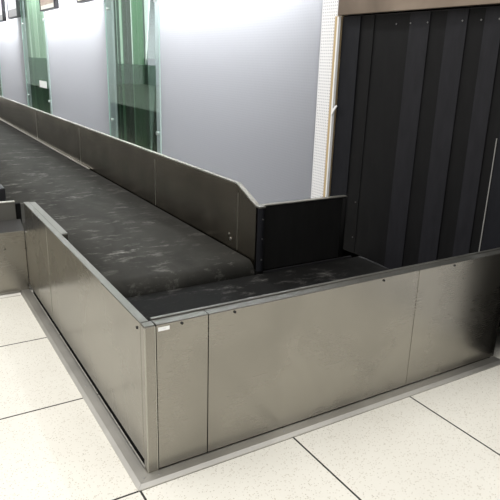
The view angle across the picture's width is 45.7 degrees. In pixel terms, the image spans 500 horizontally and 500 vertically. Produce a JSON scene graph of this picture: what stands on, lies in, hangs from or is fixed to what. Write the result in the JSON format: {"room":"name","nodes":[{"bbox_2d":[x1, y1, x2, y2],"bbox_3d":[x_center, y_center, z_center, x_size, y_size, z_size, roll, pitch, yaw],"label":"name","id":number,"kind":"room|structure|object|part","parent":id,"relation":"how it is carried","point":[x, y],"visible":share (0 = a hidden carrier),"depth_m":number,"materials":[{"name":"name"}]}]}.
{"room":"airport terminal","nodes":[
{"label":"airport terminal","id":0,"kind":"room"},
{"bbox_2d":[147,0,155,145],"bbox_3d":[-3.031,-4.311,12.424,0.100,3.600,46.000,-9,20,-30],"label":"wall","id":1,"kind":"structure","parent":0,"point":[151,29],"depth_m":10.33,"materials":[{"name":"grey paint"}]},
{"bbox_2d":[0,0,338,204],"bbox_3d":[-3.932,-3.995,11.347,0.038,3.600,45.000,-9,20,-30],"label":"wall","id":2,"kind":"structure","parent":0,"point":[245,84],"depth_m":5.65,"materials":[{"name":"white paint"}]},
{"bbox_2d":[0,0,6,21],"bbox_3d":[-6.043,-6.037,14.306,0.120,1.000,1.100,-9,20,-30],"label":"picture frame","id":3,"kind":"object","parent":2,"relation":"attached to","point":[2,2],"visible":1,"depth_m":13.96,"materials":[{"name":"black paint"}]},
{"bbox_2d":[6,0,20,18],"bbox_3d":[-5.141,-5.572,12.873,0.120,1.000,1.050,-9,20,-30],"label":"picture frame","id":4,"kind":"object","parent":2,"relation":"attached to","point":[13,6],"visible":1,"depth_m":12.82,"materials":[{"name":"black paint"}]},
{"bbox_2d":[7,0,15,10],"bbox_3d":[-5.185,-5.621,12.835,0.004,0.771,0.946,-9,20,-30],"label":"print","id":5,"kind":"object","parent":4,"relation":"attached to","point":[11,4],"depth_m":12.94},
{"bbox_3d":[-5.745,-4.968,14.227,0.030,3.600,3.680,-9,20,-30],"label":"wall panel","id":6,"kind":"part","parent":2,"relation":"part of","materials":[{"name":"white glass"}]},
{"bbox_2d":[20,5,52,114],"bbox_3d":[-4.346,-4.150,11.956,0.034,2.898,2.212,-9,20,-30],"label":"glass panel","id":7,"kind":"object","parent":2,"relation":"attached to","point":[43,84],"visible":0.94,"depth_m":11.58,"materials":[{"name":"teal"}]},
{"bbox_2d":[39,0,58,11],"bbox_3d":[-3.494,-4.689,10.264,0.120,1.000,1.050,-9,20,-30],"label":"picture frame","id":8,"kind":"object","parent":2,"relation":"attached to","point":[45,5],"visible":1,"depth_m":10.29,"materials":[{"name":"black paint"}]},
{"bbox_2d":[40,0,52,5],"bbox_3d":[-3.538,-4.701,10.238,0.004,0.851,0.946,-9,20,-30],"label":"print","id":9,"kind":"object","parent":8,"relation":"attached to","point":[42,2],"depth_m":10.37},
{"bbox_3d":[-2.858,-3.422,9.654,0.030,3.600,3.910,-9,20,-30],"label":"wall panel","id":10,"kind":"part","parent":2,"relation":"part of","materials":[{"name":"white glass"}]},
{"bbox_2d":[76,0,94,2],"bbox_3d":[-2.205,-3.990,8.195,0.092,1.000,1.300,-9,20,-30],"label":"picture frame","id":11,"kind":"object","parent":2,"relation":"attached to","point":[77,1],"visible":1,"depth_m":8.61,"materials":[{"name":"black paint"}]},
{"bbox_2d":[104,0,161,153],"bbox_3d":[-1.508,-2.630,7.460,0.034,2.898,1.892,-9,20,-30],"label":"glass panel","id":12,"kind":"object","parent":2,"relation":"attached to","point":[155,1],"visible":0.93,"depth_m":7.04,"materials":[{"name":"teal"}]},
{"bbox_2d":[144,0,149,64],"bbox_3d":[-1.182,-3.072,6.980,0.020,1.706,0.431,-9,20,-30],"label":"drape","id":13,"kind":"object","parent":2,"relation":"hanging from","point":[146,2],"visible":1,"depth_m":7.18,"materials":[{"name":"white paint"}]},
{"bbox_3d":[0.575,-1.581,4.209,0.038,3.600,0.175,-9,20,-30],"label":"wall panel","id":14,"kind":"part","parent":2,"relation":"part of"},
{"bbox_2d":[323,16,342,196],"bbox_3d":[0.594,-0.725,4.381,0.060,1.866,0.033,-9,20,-30],"label":"trim","id":15,"kind":"structure","parent":2,"relation":"attached to","point":[335,27],"depth_m":4.26,"materials":[{"name":"beige wood"}]},
{"bbox_2d":[325,17,340,196],"bbox_3d":[0.596,-0.705,4.324,0.030,1.862,0.070,-9,20,-30],"label":"strip","id":16,"kind":"object","parent":2,"relation":"attached to","point":[333,107],"visible":0.84,"depth_m":4.23,"materials":[{"name":"white plastic"}]},
{"bbox_2d":[330,6,499,268],"bbox_3d":[1.109,-0.579,3.574,0.057,1.624,1.872,-9,20,-30],"label":"curtain","id":17,"kind":"object","parent":2,"relation":"hanging from","point":[416,162],"visible":0.86,"depth_m":3.64,"materials":[{"name":"black rubber"}]},
{"bbox_3d":[1.146,-1.314,3.350,0.022,0.086,1.870,-9,20,-30],"label":"hanging rail","id":18,"kind":"part","parent":17,"relation":"part of","materials":[{"name":"black paint"}]},
{"bbox_2d":[338,0,499,15],"bbox_3d":[1.102,-1.569,3.220,0.030,0.472,1.884,-9,20,-30],"label":"trim","id":19,"kind":"structure","parent":2,"relation":"attached to","point":[346,7],"depth_m":3.58,"materials":[{"name":"brown metal"}]},
{"bbox_2d":[0,252,499,499],"bbox_3d":[-8.189,-1.763,10.029,23.000,0.100,46.000,-9,20,-30],"label":"floor","id":20,"kind":"structure","parent":0,"point":[442,442],"depth_m":2.49,"materials":[{"name":"stone"}]},
{"bbox_2d":[0,291,20,298],"bbox_3d":[-2.218,0.393,3.651,1.534,0.016,0.060,-9,20,-30],"label":"kerb","id":21,"kind":"object","parent":20,"relation":"on","point":[14,293],"visible":1,"depth_m":3.99,"materials":[{"name":"metal"}]},
{"bbox_2d":[0,184,28,293],"bbox_3d":[-2.463,-0.064,4.074,1.655,0.615,1.136,-9,20,-30],"label":"conveyor","id":22,"kind":"object","parent":20,"relation":"on","point":[13,258],"visible":1,"depth_m":3.98,"materials":[{"name":"metal"}]},
{"bbox_3d":[-2.267,-0.095,3.647,1.576,0.264,0.025,-9,20,-30],"label":"guard plate","id":23,"kind":"part","parent":22,"relation":"part of","materials":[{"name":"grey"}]},
{"bbox_3d":[-2.205,0.176,3.637,1.600,0.426,0.022,-9,20,-30],"label":"panel","id":24,"kind":"part","parent":22,"relation":"part of","materials":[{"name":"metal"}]},
{"bbox_3d":[-1.582,-0.179,4.067,0.034,0.290,0.028,-9,20,-30],"label":"gap post","id":25,"kind":"part","parent":22,"relation":"part of","materials":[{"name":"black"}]},
{"bbox_2d":[20,289,147,491],"bbox_3d":[-0.969,0.587,3.158,0.064,0.018,2.249,-9,20,-30],"label":"kerb","id":26,"kind":"object","parent":20,"relation":"on","point":[133,466],"visible":0.98,"depth_m":2.80,"materials":[{"name":"metal"}]},
{"bbox_2d":[24,202,158,472],"bbox_3d":[-0.931,0.276,3.115,0.046,0.639,2.188,-9,20,-30],"label":"barrier","id":27,"kind":"object","parent":20,"relation":"on","point":[113,343],"visible":0.99,"depth_m":2.65,"materials":[{"name":"metal"}]},
{"bbox_3d":[-1.309,0.053,3.699,0.030,0.586,0.614,-9,20,-30],"label":"panel","id":28,"kind":"part","parent":27,"relation":"part of","materials":[{"name":"metal"}]},
{"bbox_3d":[-0.773,0.340,2.849,0.030,0.586,1.470,-9,20,-30],"label":"panel","id":29,"kind":"part","parent":27,"relation":"part of","materials":[{"name":"metal"}]},
{"bbox_3d":[-0.380,0.572,2.244,0.042,0.635,0.040,-9,20,-30],"label":"corner post","id":30,"kind":"part","parent":27,"relation":"part of","materials":[{"name":"metal"}]},
{"bbox_2d":[0,119,253,297],"bbox_3d":[-4.552,-2.024,9.983,1.222,0.638,15.835,-9,20,-30],"label":"conveyor","id":31,"kind":"object","parent":20,"relation":"on","point":[140,248],"visible":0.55,"depth_m":4.56,"materials":[{"name":"rubber"}]},
{"bbox_2d":[0,96,265,274],"bbox_3d":[-3.973,-2.171,10.231,0.049,0.762,15.776,-9,20,-30],"label":"guard","id":32,"kind":"object","parent":20,"relation":"on","point":[217,206],"visible":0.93,"depth_m":5.00,"materials":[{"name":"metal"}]},
{"bbox_3d":[-5.054,-2.728,11.928,0.022,0.730,2.396,-9,20,-30],"label":"panel","id":33,"kind":"part","parent":32,"relation":"part of","materials":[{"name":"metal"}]},
{"bbox_3d":[-3.834,-2.079,9.996,0.022,0.738,2.346,-9,20,-30],"label":"panel","id":34,"kind":"part","parent":32,"relation":"part of","materials":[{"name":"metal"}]},
{"bbox_3d":[-2.628,-1.437,8.084,0.022,0.745,2.346,-9,20,-30],"label":"panel","id":35,"kind":"part","parent":32,"relation":"part of","materials":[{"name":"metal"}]},
{"bbox_3d":[-1.423,-0.796,6.175,0.022,0.753,2.341,-9,20,-30],"label":"panel","id":36,"kind":"part","parent":32,"relation":"part of","materials":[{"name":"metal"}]},
{"bbox_3d":[-0.450,-0.277,4.632,0.022,0.758,1.444,-9,20,-30],"label":"panel","id":37,"kind":"part","parent":32,"relation":"part of","materials":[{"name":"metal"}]},
{"bbox_3d":[-0.018,-0.041,3.950,0.022,0.749,0.228,-9,20,-30],"label":"panel","id":38,"kind":"part","parent":32,"relation":"part of","materials":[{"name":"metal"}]},
{"bbox_2d":[261,195,346,270],"bbox_3d":[0.368,-0.017,4.051,0.684,0.664,0.053,-9,20,-30],"label":"guard","id":39,"kind":"object","parent":20,"relation":"on","point":[296,232],"visible":0.78,"depth_m":4.00,"materials":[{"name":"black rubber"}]},
{"bbox_3d":[0.356,-0.017,4.062,0.676,0.656,0.018,-9,20,-30],"label":"backing plate","id":40,"kind":"part","parent":39,"relation":"part of","materials":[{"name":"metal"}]},
{"bbox_2d":[126,256,499,326],"bbox_3d":[0.712,0.363,3.656,3.225,0.240,1.182,-9,20,-30],"label":"conveyor","id":41,"kind":"object","parent":20,"relation":"on","point":[312,273],"visible":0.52,"depth_m":3.67,"materials":[{"name":"black rubber"}]},
{"bbox_3d":[0.406,0.124,4.097,0.750,0.070,0.018,-9,20,-30],"label":"rail","id":42,"kind":"part","parent":41,"relation":"part of","materials":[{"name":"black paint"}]},
{"bbox_2d":[139,356,499,491],"bbox_3d":[0.475,0.752,2.780,2.122,0.018,0.064,-9,20,-30],"label":"baseboard","id":43,"kind":"structure","parent":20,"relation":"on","point":[172,472],"depth_m":2.63,"materials":[{"name":"metal"}]},
{"bbox_2d":[150,248,499,468],"bbox_3d":[0.500,0.430,2.763,2.012,0.642,0.064,-9,20,-30],"label":"barrier","id":44,"kind":"object","parent":20,"relation":"on","point":[232,372],"visible":0.98,"depth_m":2.59,"materials":[{"name":"metal"}]},
{"bbox_2d":[158,325,169,331],"bbox_3d":[-0.314,0.286,2.164,0.045,0.015,0.002,-9,20,-30],"label":"label sticker","id":45,"kind":"object","parent":44,"relation":"attached to","point":[164,327],"visible":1,"depth_m":2.16,"materials":[{"name":"white paper"}]},
{"bbox_3d":[-0.272,0.544,2.314,0.211,0.616,0.057,-9,20,-30],"label":"panel","id":46,"kind":"part","parent":44,"relation":"part of","materials":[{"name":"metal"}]},
{"bbox_3d":[0.300,0.456,2.645,1.118,0.616,0.057,-9,20,-30],"label":"panel","id":47,"kind":"part","parent":44,"relation":"part of","materials":[{"name":"metal"}]},
{"bbox_3d":[1.072,0.337,3.092,0.678,0.616,0.057,-9,20,-30],"label":"panel","id":48,"kind":"part","parent":44,"relation":"part of","materials":[{"name":"metal"}]},
{"bbox_2d":[340,4,499,256],"bbox_3d":[1.673,-0.826,3.921,1.160,2.400,2.150,-9,20,-30],"label":"wall","id":49,"kind":"structure","parent":0,"point":[345,253],"depth_m":4.63,"materials":[{"name":"black"}]},
{"bbox_3d":[-6.962,-4.276,17.826,1.265,0.024,31.200,-9,20,-30],"label":"floor","id":50,"kind":"structure","parent":0,"visible":0},
{"bbox_2d":[24,0,50,113],"bbox_3d":[-4.521,-4.170,12.514,0.054,3.190,2.402,-9,20,-30],"label":"drape","id":51,"kind":"object","parent":50,"relation":"on","point":[35,29],"visible":0.56,"depth_m":12.40,"materials":[{"name":"green fabric"}]},
{"bbox_2d":[113,0,150,149],"bbox_3d":[-1.616,-2.614,7.912,0.048,3.190,1.442,-9,20,-30],"label":"glass panel","id":52,"kind":"object","parent":50,"relation":"on","point":[132,83],"visible":0.7,"depth_m":7.88,"materials":[{"name":"green glass"}]},
{"bbox_2d":[152,75,156,151],"bbox_3d":[-1.123,-2.374,7.206,0.028,3.191,0.599,-9,20,-30],"label":"drape","id":53,"kind":"object","parent":50,"relation":"on","point":[154,146],"visible":0.08,"depth_m":7.56,"materials":[{"name":"green fabric"}]}
]}

